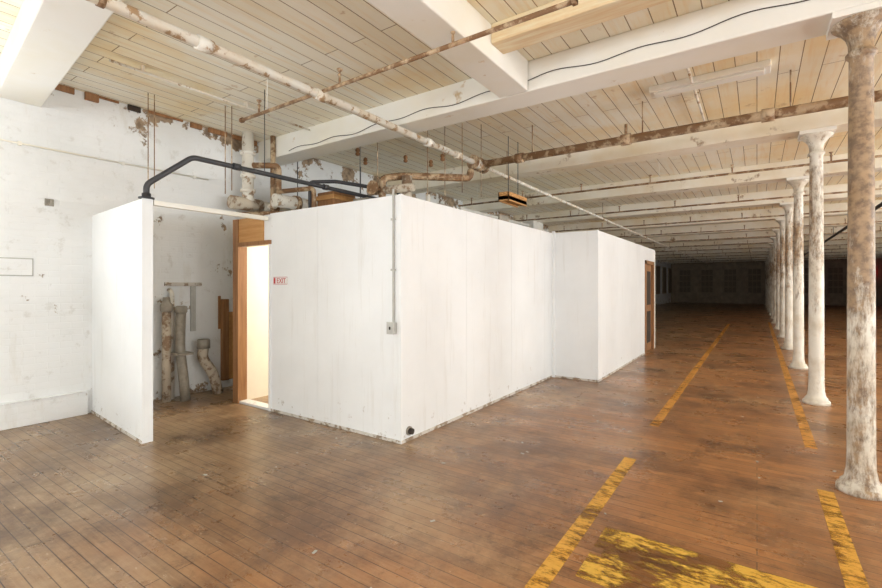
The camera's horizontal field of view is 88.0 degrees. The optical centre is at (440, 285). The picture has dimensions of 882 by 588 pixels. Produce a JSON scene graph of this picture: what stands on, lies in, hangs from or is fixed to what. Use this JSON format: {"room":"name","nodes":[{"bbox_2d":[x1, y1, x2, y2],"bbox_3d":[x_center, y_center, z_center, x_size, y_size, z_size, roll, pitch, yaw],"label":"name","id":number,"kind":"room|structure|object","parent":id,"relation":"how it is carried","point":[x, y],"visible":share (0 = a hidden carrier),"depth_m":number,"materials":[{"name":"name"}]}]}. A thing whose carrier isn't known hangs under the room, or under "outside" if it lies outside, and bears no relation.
{"room":"empty factory floor","nodes":[
{"label":"empty factory floor","id":0,"kind":"room"},
{"bbox_2d":[91,198,152,443],"bbox_3d":[-3.577,0.343,5.078,1.753,2.415,0.108,0,0,40],"label":"wall","id":1,"kind":"structure","parent":0,"point":[122,236],"depth_m":4.84,"materials":[{"name":"white paint"}]},
{"bbox_2d":[0,89,670,412],"bbox_3d":[6.252,-0.400,21.087,0.300,3.900,54.200,0,0,35],"label":"wall","id":2,"kind":"structure","parent":0,"point":[46,315],"depth_m":5.57,"materials":[{"name":"paint"}]},
{"bbox_2d":[0,257,32,275],"bbox_3d":[-4.744,-0.210,4.903,0.020,0.200,0.570,0,0,35],"label":"panel","id":3,"kind":"object","parent":2,"relation":"in","point":[8,266],"visible":1,"depth_m":5.01,"materials":[{"name":"paint"}]},
{"bbox_2d":[0,390,87,430],"bbox_3d":[-6.649,1.407,2.117,0.055,0.285,8.320,0,0,35],"label":"baseboard","id":4,"kind":"structure","parent":2,"relation":"attached to","point":[21,413],"depth_m":5.17,"materials":[{"name":"paint"}]},
{"bbox_2d":[45,198,53,206],"bbox_3d":[-4.468,-0.960,5.229,0.102,0.080,0.080,0,0,35],"label":"electrical box","id":5,"kind":"object","parent":2,"relation":"attached to","point":[48,202],"visible":1,"depth_m":5.22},
{"bbox_2d":[0,139,208,179],"bbox_3d":[-4.755,-1.570,4.868,0.040,0.040,4.600,0,0,35],"label":"conduit","id":6,"kind":"object","parent":2,"relation":"attached to","point":[19,143],"visible":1,"depth_m":5.56,"materials":[{"name":"white metal"}]},
{"bbox_2d":[55,84,256,145],"bbox_3d":[-3.731,-2.304,6.352,0.038,0.093,2.606,0,0,35],"label":"trim","id":7,"kind":"structure","parent":2,"relation":"attached to","point":[88,96],"depth_m":5.97,"materials":[{"name":"brown wood"}]},
{"bbox_2d":[164,282,201,330],"bbox_3d":[-3.646,0.300,6.472,0.040,0.700,0.500,0,0,35],"label":"wall bracket","id":8,"kind":"object","parent":2,"relation":"attached to","point":[192,285],"visible":1,"depth_m":6.57,"materials":[{"name":"white metal"}]},
{"bbox_2d":[218,296,232,380],"bbox_3d":[-3.247,0.790,7.023,0.070,1.280,0.340,0,0,35],"label":"wood post","id":9,"kind":"object","parent":2,"relation":"attached to","point":[225,318],"visible":0.83,"depth_m":6.93,"materials":[{"name":"brown wood"}]},
{"bbox_2d":[656,265,659,293],"bbox_3d":[17.766,-0.500,37.416,0.070,2.300,1.800,0,0,35],"label":"window","id":10,"kind":"structure","parent":2,"relation":"in","point":[657,267],"depth_m":37.09,"materials":[{"name":"black glass"}]},
{"bbox_2d":[662,267,665,293],"bbox_3d":[19.558,-0.500,40.007,0.070,2.300,1.800,0,0,35],"label":"window","id":11,"kind":"structure","parent":2,"relation":"in","point":[663,268],"depth_m":39.47,"materials":[{"name":"black glass"}]},
{"bbox_2d":[668,268,671,292],"bbox_3d":[21.349,-0.500,42.598,0.070,2.300,1.800,0,0,35],"label":"window","id":12,"kind":"structure","parent":2,"relation":"in","point":[669,269],"depth_m":42.18,"materials":[{"name":"black glass"}]},
{"bbox_2d":[355,148,359,155],"bbox_3d":[-1.421,-2.285,7.791,0.080,0.130,0.078,0,0,35],"label":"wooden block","id":13,"kind":"object","parent":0,"point":[357,150],"depth_m":7.76,"materials":[{"name":"brown wood"}]},
{"bbox_2d":[403,155,407,162],"bbox_3d":[-0.638,-2.285,8.222,0.080,0.130,0.078,0,0,35],"label":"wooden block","id":14,"kind":"object","parent":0,"point":[405,157],"depth_m":8.19,"materials":[{"name":"brown wood"}]},
{"bbox_2d":[0,302,881,587],"bbox_3d":[12.380,1.649,16.850,15.200,0.202,54.800,0,0,35],"label":"floor","id":15,"kind":"structure","parent":0,"point":[72,515],"depth_m":3.48,"materials":[{"name":"brown wood"}]},
{"bbox_2d":[160,288,193,402],"bbox_3d":[-3.620,0.790,6.195,0.405,1.529,0.325,0,0,35],"label":"pipe","id":16,"kind":"object","parent":15,"relation":"on","point":[167,308],"visible":1,"depth_m":6.13,"materials":[{"name":"white metal"}]},
{"bbox_2d":[197,339,222,393],"bbox_3d":[-3.312,1.162,6.561,0.342,0.804,0.168,0,0,-24],"label":"duct pipe","id":17,"kind":"object","parent":15,"relation":"on","point":[203,345],"visible":0.99,"depth_m":6.50,"materials":[{"name":"white metal"}]},
{"bbox_2d":[129,389,835,587],"bbox_3d":[1.755,1.548,4.596,6.284,0.003,6.358,0,0,35],"label":"debris","id":18,"kind":"object","parent":15,"relation":"on","point":[314,551],"visible":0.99,"depth_m":3.78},
{"bbox_2d":[764,262,765,304],"bbox_3d":[26.452,-0.240,37.125,0.370,3.580,0.370,0,0,35],"label":"column","id":19,"kind":"structure","parent":15,"relation":"on","point":[765,262],"depth_m":37.14,"materials":[{"name":"paint"}]},
{"bbox_2d":[765,260,766,306],"bbox_3d":[24.661,-0.240,34.534,0.370,3.580,0.370,0,0,35],"label":"column","id":20,"kind":"structure","parent":15,"relation":"on","point":[765,260],"depth_m":34.52,"materials":[{"name":"paint"}]},
{"bbox_2d":[766,257,767,307],"bbox_3d":[22.869,-0.240,31.943,0.370,3.580,0.370,0,0,35],"label":"column","id":21,"kind":"structure","parent":15,"relation":"on","point":[767,257],"depth_m":31.91,"materials":[{"name":"paint"}]},
{"bbox_2d":[766,255,768,309],"bbox_3d":[21.078,-0.240,29.352,0.370,3.580,0.370,0,0,35],"label":"column","id":22,"kind":"structure","parent":15,"relation":"on","point":[766,255],"depth_m":29.32,"materials":[{"name":"paint"}]},
{"bbox_2d":[767,252,769,312],"bbox_3d":[19.286,-0.240,26.761,0.370,3.580,0.370,0,0,35],"label":"column","id":23,"kind":"structure","parent":15,"relation":"on","point":[767,252],"depth_m":26.73,"materials":[{"name":"paint"}]},
{"bbox_2d":[767,248,771,314],"bbox_3d":[17.495,-0.240,24.170,0.370,3.580,0.370,0,0,35],"label":"column","id":24,"kind":"structure","parent":15,"relation":"on","point":[767,248],"depth_m":24.16,"materials":[{"name":"paint"}]},
{"bbox_2d":[769,243,773,318],"bbox_3d":[15.704,-0.240,21.579,0.370,3.580,0.370,0,0,35],"label":"column","id":25,"kind":"structure","parent":15,"relation":"on","point":[770,244],"depth_m":21.55,"materials":[{"name":"paint"}]},
{"bbox_2d":[770,237,775,323],"bbox_3d":[13.912,-0.240,18.988,0.370,3.580,0.370,0,0,35],"label":"column","id":26,"kind":"structure","parent":15,"relation":"on","point":[772,238],"depth_m":18.96,"materials":[{"name":"paint"}]},
{"bbox_2d":[772,229,779,329],"bbox_3d":[12.121,-0.240,16.397,0.370,3.580,0.370,0,0,35],"label":"column","id":27,"kind":"structure","parent":15,"relation":"on","point":[776,231],"depth_m":16.34,"materials":[{"name":"paint"}]},
{"bbox_2d":[775,218,784,337],"bbox_3d":[10.329,-0.240,13.806,0.370,3.580,0.370,0,0,35],"label":"column","id":28,"kind":"structure","parent":15,"relation":"on","point":[781,221],"depth_m":13.75,"materials":[{"name":"paint"}]},
{"bbox_2d":[779,202,793,349],"bbox_3d":[8.538,-0.240,11.215,0.370,3.580,0.370,0,0,35],"label":"column","id":29,"kind":"structure","parent":15,"relation":"on","point":[788,207],"depth_m":11.15,"materials":[{"name":"paint"}]},
{"bbox_2d":[786,175,808,369],"bbox_3d":[6.747,-0.240,8.624,0.370,3.580,0.370,0,0,35],"label":"column","id":30,"kind":"structure","parent":15,"relation":"on","point":[798,183],"depth_m":8.56,"materials":[{"name":"paint"}]},
{"bbox_2d":[798,125,836,405],"bbox_3d":[4.955,-0.240,6.033,0.370,3.580,0.370,0,0,35],"label":"column","id":31,"kind":"structure","parent":15,"relation":"on","point":[815,139],"depth_m":5.97,"materials":[{"name":"paint"}]},
{"bbox_2d":[826,0,881,500],"bbox_3d":[3.164,-0.240,3.442,0.370,3.580,0.370,0,0,35],"label":"column","id":32,"kind":"structure","parent":15,"relation":"on","point":[858,26],"depth_m":3.38,"materials":[{"name":"paint"}]},
{"bbox_2d":[0,0,881,231],"bbox_3d":[12.380,-2.450,16.850,15.200,0.200,54.800,0,0,35],"label":"ceiling","id":33,"kind":"structure","parent":0,"point":[305,41],"depth_m":5.36,"materials":[{"name":"brown wood"}]},
{"bbox_2d":[0,0,122,106],"bbox_3d":[0.931,-2.190,0.292,14.600,0.320,1.838,0,0,35],"label":"ceiling beam","id":34,"kind":"structure","parent":33,"relation":"attached to","point":[46,38],"depth_m":3.89,"materials":[{"name":"white paint"}]},
{"bbox_2d":[109,59,309,130],"bbox_3d":[-2.645,-2.313,5.670,0.060,0.074,2.520,0,0,35],"label":"conduit","id":35,"kind":"object","parent":33,"relation":"attached to","point":[142,67],"visible":1,"depth_m":5.33,"materials":[{"name":"beige metal"}]},
{"bbox_2d":[138,90,377,199],"bbox_3d":[-1.836,-1.590,5.903,0.205,1.520,3.630,0,0,38],"label":"pipe","id":36,"kind":"object","parent":33,"relation":"hanging from","point":[146,193],"visible":0.79,"depth_m":5.15,"materials":[{"name":"black metal"}]},
{"bbox_2d":[148,93,481,198],"bbox_3d":[-1.532,-1.700,6.263,4.302,1.300,0.334,0,0,-15],"label":"rods","id":37,"kind":"object","parent":33,"relation":"hanging from","point":[148,93],"visible":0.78,"depth_m":5.97,"materials":[{"name":"metal"}]},
{"bbox_2d":[86,0,708,264],"bbox_3d":[8.941,-2.071,19.227,0.217,0.559,54.200,0,0,35],"label":"pipe","id":38,"kind":"object","parent":33,"relation":"hanging from","point":[201,43],"visible":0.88,"depth_m":4.21,"materials":[{"name":"white metal"}]},
{"bbox_2d":[239,0,577,122],"bbox_3d":[-0.707,-2.125,4.209,3.950,0.449,0.059,0,0,35],"label":"pipe","id":39,"kind":"object","parent":33,"relation":"hanging from","point":[567,3],"visible":0.89,"depth_m":3.79,"materials":[{"name":"metal"}]},
{"bbox_2d":[367,0,527,97],"bbox_3d":[-2.251,-2.190,0.480,0.330,0.320,10.630,0,0,35],"label":"beam","id":40,"kind":"structure","parent":33,"relation":"attached to","point":[432,22],"depth_m":3.84,"materials":[{"name":"white paint"}]},
{"bbox_2d":[498,136,526,206],"bbox_3d":[1.150,-1.830,7.308,0.180,1.040,0.670,0,0,35],"label":"light fixture","id":41,"kind":"object","parent":33,"relation":"hanging from","point":[507,197],"visible":1,"depth_m":7.17,"materials":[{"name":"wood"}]},
{"bbox_2d":[289,0,808,150],"bbox_3d":[0.876,-2.147,4.785,7.801,0.172,0.009,0,0,35],"label":"wire","id":42,"kind":"object","parent":33,"relation":"hanging from","point":[803,0],"visible":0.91,"depth_m":4.27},
{"bbox_2d":[258,0,878,165],"bbox_3d":[3.127,-2.190,3.467,14.600,0.320,0.380,0,0,35],"label":"ceiling beam","id":43,"kind":"structure","parent":33,"relation":"attached to","point":[763,29],"depth_m":4.39,"materials":[{"name":"white paint"}]},
{"bbox_2d":[491,0,670,53],"bbox_3d":[4.570,-2.260,1.387,9.860,0.180,0.240,0,0,35],"label":"cross beam","id":44,"kind":"structure","parent":33,"relation":"attached to","point":[587,13],"depth_m":3.79,"materials":[{"name":"brown wood"}]},
{"bbox_2d":[387,101,881,194],"bbox_3d":[4.918,-2.190,6.058,14.600,0.320,0.380,0,0,35],"label":"ceiling beam","id":45,"kind":"structure","parent":33,"relation":"attached to","point":[787,128],"depth_m":6.95,"materials":[{"name":"white paint"}]},
{"bbox_2d":[458,151,881,206],"bbox_3d":[5.124,-2.125,7.763,11.400,0.449,0.059,0,0,35],"label":"pipe","id":46,"kind":"object","parent":33,"relation":"hanging from","point":[831,155],"visible":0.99,"depth_m":8.23,"materials":[{"name":"white metal"}]},
{"bbox_2d":[463,149,881,212],"bbox_3d":[6.709,-2.190,8.649,14.600,0.320,0.380,0,0,35],"label":"ceiling beam","id":47,"kind":"structure","parent":33,"relation":"attached to","point":[839,168],"depth_m":9.61,"materials":[{"name":"white wood"}]},
{"bbox_2d":[482,70,881,167],"bbox_3d":[5.365,-2.089,3.962,11.480,0.522,0.263,0,0,35],"label":"pipe","id":48,"kind":"object","parent":33,"relation":"attached to","point":[770,114],"visible":0.97,"depth_m":5.51,"materials":[{"name":"metal"}]},
{"bbox_2d":[686,68,705,121],"bbox_3d":[3.035,-2.313,5.445,0.060,0.074,2.730,0,0,35],"label":"conduit","id":49,"kind":"object","parent":33,"relation":"attached to","point":[696,94],"visible":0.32,"depth_m":5.54,"materials":[{"name":"beige metal"}]},
{"bbox_2d":[513,180,881,223],"bbox_3d":[8.501,-2.190,11.240,14.600,0.320,0.380,0,0,35],"label":"ceiling beam","id":50,"kind":"structure","parent":33,"relation":"attached to","point":[878,184],"depth_m":12.26,"materials":[{"name":"white wood"}]},
{"bbox_2d":[516,188,881,220],"bbox_3d":[6.916,-2.125,10.354,11.400,0.449,0.059,0,0,35],"label":"pipe","id":51,"kind":"object","parent":33,"relation":"hanging from","point":[674,206],"visible":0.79,"depth_m":11.08,"materials":[{"name":"white metal"}]},
{"bbox_2d":[649,59,770,97],"bbox_3d":[2.990,-2.305,5.142,1.170,0.090,0.220,0,0,35],"label":"board","id":52,"kind":"object","parent":33,"relation":"attached to","point":[763,67],"depth_m":5.05,"materials":[{"name":"white wood"}]},
{"bbox_2d":[548,200,881,232],"bbox_3d":[10.292,-2.190,13.831,14.600,0.320,0.380,0,0,35],"label":"ceiling beam","id":53,"kind":"structure","parent":33,"relation":"attached to","point":[835,206],"depth_m":14.89,"materials":[{"name":"white wood"}]},
{"bbox_2d":[555,208,881,231],"bbox_3d":[8.707,-2.125,12.945,11.400,0.449,0.059,0,0,35],"label":"pipe","id":54,"kind":"object","parent":33,"relation":"hanging from","point":[690,221],"visible":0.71,"depth_m":13.67,"materials":[{"name":"white metal"}]},
{"bbox_2d":[604,213,881,238],"bbox_3d":[12.084,-2.190,16.422,14.600,0.320,0.380,0,0,35],"label":"ceiling beam","id":55,"kind":"structure","parent":33,"relation":"attached to","point":[878,216],"depth_m":17.29,"materials":[{"name":"wood"}]},
{"bbox_2d":[661,255,835,260],"bbox_3d":[21.247,-2.125,31.082,11.400,0.449,0.059,0,0,35],"label":"pipe","id":56,"kind":"object","parent":33,"relation":"hanging from","point":[750,255],"visible":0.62,"depth_m":31.87,"materials":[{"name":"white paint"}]},
{"bbox_2d":[617,218,881,236],"bbox_3d":[10.499,-2.125,15.536,11.400,0.449,0.059,0,0,35],"label":"pipe","id":57,"kind":"object","parent":33,"relation":"hanging from","point":[846,218],"visible":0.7,"depth_m":15.95,"materials":[{"name":"white metal"}]},
{"bbox_2d":[624,224,881,243],"bbox_3d":[13.875,-2.190,19.013,14.600,0.320,0.380,0,0,35],"label":"ceiling beam","id":58,"kind":"structure","parent":33,"relation":"attached to","point":[826,229],"depth_m":19.94,"materials":[{"name":"white paint"}]},
{"bbox_2d":[674,258,846,263],"bbox_3d":[24.830,-2.125,36.264,11.400,0.449,0.059,0,0,35],"label":"pipe","id":59,"kind":"object","parent":33,"relation":"hanging from","point":[837,258],"visible":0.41,"depth_m":36.68,"materials":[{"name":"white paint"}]},
{"bbox_2d":[639,232,881,248],"bbox_3d":[15.667,-2.190,21.604,14.600,0.320,0.380,0,0,35],"label":"ceiling beam","id":60,"kind":"structure","parent":33,"relation":"attached to","point":[840,236],"depth_m":22.37,"materials":[{"name":"white wood"}]},
{"bbox_2d":[640,226,881,242],"bbox_3d":[12.290,-2.125,18.127,11.400,0.449,0.059,0,0,35],"label":"pipe","id":61,"kind":"object","parent":33,"relation":"hanging from","point":[879,226],"visible":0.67,"depth_m":18.54,"materials":[{"name":"white metal"}]},
{"bbox_2d":[682,255,846,261],"bbox_3d":[23.039,-2.125,33.673,11.400,0.449,0.059,0,0,35],"label":"pipe","id":62,"kind":"object","parent":33,"relation":"hanging from","point":[844,255],"visible":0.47,"depth_m":34.31,"materials":[{"name":"grey metal"}]},
{"bbox_2d":[650,237,881,247],"bbox_3d":[14.082,-2.125,20.718,11.400,0.449,0.059,0,0,35],"label":"pipe","id":63,"kind":"object","parent":33,"relation":"hanging from","point":[876,237],"visible":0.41,"depth_m":21.26,"materials":[{"name":"white metal"}]},
{"bbox_2d":[652,239,881,251],"bbox_3d":[17.458,-2.190,24.195,14.600,0.320,0.380,0,0,35],"label":"ceiling beam","id":64,"kind":"structure","parent":33,"relation":"attached to","point":[831,243],"depth_m":25.01,"materials":[{"name":"white wood"}]},
{"bbox_2d":[655,247,881,255],"bbox_3d":[17.664,-2.125,25.900,11.400,0.449,0.059,0,0,35],"label":"pipe","id":65,"kind":"object","parent":33,"relation":"hanging from","point":[875,247],"visible":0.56,"depth_m":26.41,"materials":[{"name":"white metal"}]},
{"bbox_2d":[655,244,881,254],"bbox_3d":[19.249,-2.190,26.786,14.600,0.320,0.380,0,0,35],"label":"ceiling beam","id":66,"kind":"structure","parent":33,"relation":"attached to","point":[876,245],"depth_m":27.59,"materials":[{"name":"wood"}]},
{"bbox_2d":[655,248,881,257],"bbox_3d":[21.041,-2.190,29.377,14.600,0.320,0.380,0,0,35],"label":"ceiling beam","id":67,"kind":"structure","parent":33,"relation":"attached to","point":[876,249],"depth_m":30.28,"materials":[{"name":"white wood"}]},
{"bbox_2d":[655,251,881,259],"bbox_3d":[22.832,-2.190,31.968,14.600,0.320,0.380,0,0,35],"label":"ceiling beam","id":68,"kind":"structure","parent":33,"relation":"attached to","point":[879,252],"depth_m":32.96,"materials":[{"name":"wood"}]},
{"bbox_2d":[658,243,881,251],"bbox_3d":[15.873,-2.125,23.309,11.400,0.449,0.059,0,0,35],"label":"pipe","id":69,"kind":"object","parent":33,"relation":"hanging from","point":[875,243],"visible":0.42,"depth_m":23.67,"materials":[{"name":"white metal"}]},
{"bbox_2d":[660,254,881,261],"bbox_3d":[24.624,-2.190,34.559,14.600,0.320,0.380,0,0,35],"label":"ceiling beam","id":70,"kind":"structure","parent":33,"relation":"attached to","point":[875,254],"depth_m":35.54,"materials":[{"name":"wood"}]},
{"bbox_2d":[667,251,877,257],"bbox_3d":[19.456,-2.125,28.491,11.400,0.449,0.059,0,0,35],"label":"pipe","id":71,"kind":"object","parent":33,"relation":"hanging from","point":[877,251],"visible":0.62,"depth_m":29.09,"materials":[{"name":"white metal"}]},
{"bbox_2d":[667,256,881,263],"bbox_3d":[26.415,-2.190,37.150,14.600,0.320,0.380,0,0,35],"label":"ceiling beam","id":72,"kind":"structure","parent":33,"relation":"attached to","point":[876,256],"depth_m":38.01,"materials":[{"name":"white wood"}]},
{"bbox_2d":[804,202,881,255],"bbox_3d":[14.321,-2.031,16.845,0.077,0.639,52.000,0,0,35],"label":"pipe","id":73,"kind":"object","parent":33,"relation":"hanging from","point":[879,205],"visible":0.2,"depth_m":14.75,"materials":[{"name":"metal"}]},
{"bbox_2d":[233,194,654,443],"bbox_3d":[1.296,0.310,8.821,3.698,2.480,9.115,0,0,35],"label":"wall","id":74,"kind":"structure","parent":0,"point":[473,291],"depth_m":5.46,"materials":[{"name":"white paint"}]},
{"bbox_2d":[153,200,267,220],"bbox_3d":[-2.524,-0.835,5.128,0.055,0.050,1.304,0,0,35],"label":"rail","id":75,"kind":"object","parent":74,"relation":"attached to","point":[155,203],"visible":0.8,"depth_m":5.03,"materials":[{"name":"white paint"}]},
{"bbox_2d":[273,277,287,283],"bbox_3d":[-1.952,-0.065,5.556,0.270,0.090,0.010,0,0,35],"label":"exit sign","id":76,"kind":"object","parent":74,"relation":"attached to","point":[276,280],"visible":1,"depth_m":5.55,"materials":[{"name":"white plastic"}]},
{"bbox_2d":[227,131,360,215],"bbox_3d":[-1.800,-1.590,7.932,1.252,1.520,3.402,0,0,35],"label":"pipe","id":77,"kind":"object","parent":74,"relation":"on","point":[279,202],"visible":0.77,"depth_m":6.97,"materials":[{"name":"white metal"}]},
{"bbox_2d":[316,191,355,205],"bbox_3d":[-1.641,-1.130,7.183,0.410,0.620,0.490,0,0,35],"label":"wooden crate","id":78,"kind":"object","parent":74,"relation":"on","point":[331,197],"visible":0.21,"depth_m":7.00,"materials":[{"name":"brown wood"}]},
{"bbox_2d":[308,180,399,207],"bbox_3d":[-1.308,-1.214,6.970,1.399,0.768,0.156,0,0,-10],"label":"pipe","id":79,"kind":"object","parent":74,"relation":"on","point":[314,181],"visible":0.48,"depth_m":6.88,"materials":[{"name":"metal"}]},
{"bbox_2d":[353,197,371,200],"bbox_3d":[-1.116,-1.070,7.002,0.340,0.500,0.390,0,0,35],"label":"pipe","id":80,"kind":"object","parent":74,"relation":"on","point":[364,198],"visible":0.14,"depth_m":6.84,"materials":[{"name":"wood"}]},
{"bbox_2d":[387,189,396,334],"bbox_3d":[-0.489,-0.242,4.511,0.091,1.435,0.066,0,0,35],"label":"conduit","id":81,"kind":"object","parent":74,"relation":"attached to","point":[391,326],"visible":1,"depth_m":4.51,"materials":[{"name":"white metal"}]},
{"bbox_2d":[406,426,413,434],"bbox_3d":[-0.303,1.450,4.568,0.050,0.090,0.090,0,0,35],"label":"cap","id":82,"kind":"object","parent":74,"relation":"on","point":[409,431],"visible":1,"depth_m":4.55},
{"bbox_2d":[366,168,474,201],"bbox_3d":[-0.269,-1.306,6.696,1.637,0.972,0.516,0,0,-8],"label":"pipe","id":83,"kind":"object","parent":74,"relation":"on","point":[407,187],"visible":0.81,"depth_m":6.66,"materials":[{"name":"brown metal"}]},
{"bbox_2d":[437,203,542,230],"bbox_3d":[0.809,-0.945,6.721,0.421,0.250,2.838,0,0,42],"label":"junction box","id":84,"kind":"object","parent":74,"relation":"on","point":[532,224],"visible":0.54,"depth_m":6.79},
{"bbox_2d":[645,260,653,353],"bbox_3d":[4.918,0.480,10.885,0.130,2.140,1.020,0,0,35],"label":"door","id":85,"kind":"structure","parent":74,"relation":"in","point":[649,265],"depth_m":11.01,"materials":[{"name":"brown wood"}]},
{"bbox_2d":[671,258,881,305],"bbox_3d":[27.834,-0.400,39.202,15.200,3.900,0.450,0,0,35],"label":"wall","id":86,"kind":"structure","parent":0,"point":[742,296],"depth_m":40.25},
{"bbox_2d":[679,269,690,292],"bbox_3d":[22.746,-0.450,42.587,1.000,2.200,0.070,0,0,35],"label":"window","id":87,"kind":"structure","parent":86,"relation":"in","point":[684,274],"depth_m":42.56,"materials":[{"name":"black glass"}]},
{"bbox_2d":[701,269,713,292],"bbox_3d":[24.210,-0.450,41.574,1.000,2.200,0.070,0,0,35],"label":"window","id":88,"kind":"structure","parent":86,"relation":"in","point":[707,275],"depth_m":41.52,"materials":[{"name":"black glass"}]},
{"bbox_2d":[724,268,736,292],"bbox_3d":[25.674,-0.450,40.562,1.000,2.200,0.070,0,0,35],"label":"window","id":89,"kind":"structure","parent":86,"relation":"in","point":[730,275],"depth_m":40.52,"materials":[{"name":"black glass"}]},
{"bbox_2d":[748,268,761,293],"bbox_3d":[27.138,-0.450,39.550,1.000,2.200,0.070,0,0,35],"label":"window","id":90,"kind":"structure","parent":86,"relation":"in","point":[754,274],"depth_m":39.49,"materials":[{"name":"black glass"}]},
{"bbox_2d":[804,267,808,293],"bbox_3d":[30.066,-0.450,37.525,1.000,2.200,0.070,0,0,35],"label":"window","id":91,"kind":"structure","parent":86,"relation":"in","point":[806,269],"depth_m":37.52,"materials":[{"name":"black glass"}]},
{"bbox_2d":[827,266,843,293],"bbox_3d":[31.530,-0.450,36.513,1.000,2.200,0.070,0,0,35],"label":"window","id":92,"kind":"structure","parent":86,"relation":"in","point":[835,275],"depth_m":36.49,"materials":[{"name":"black glass"}]}
]}

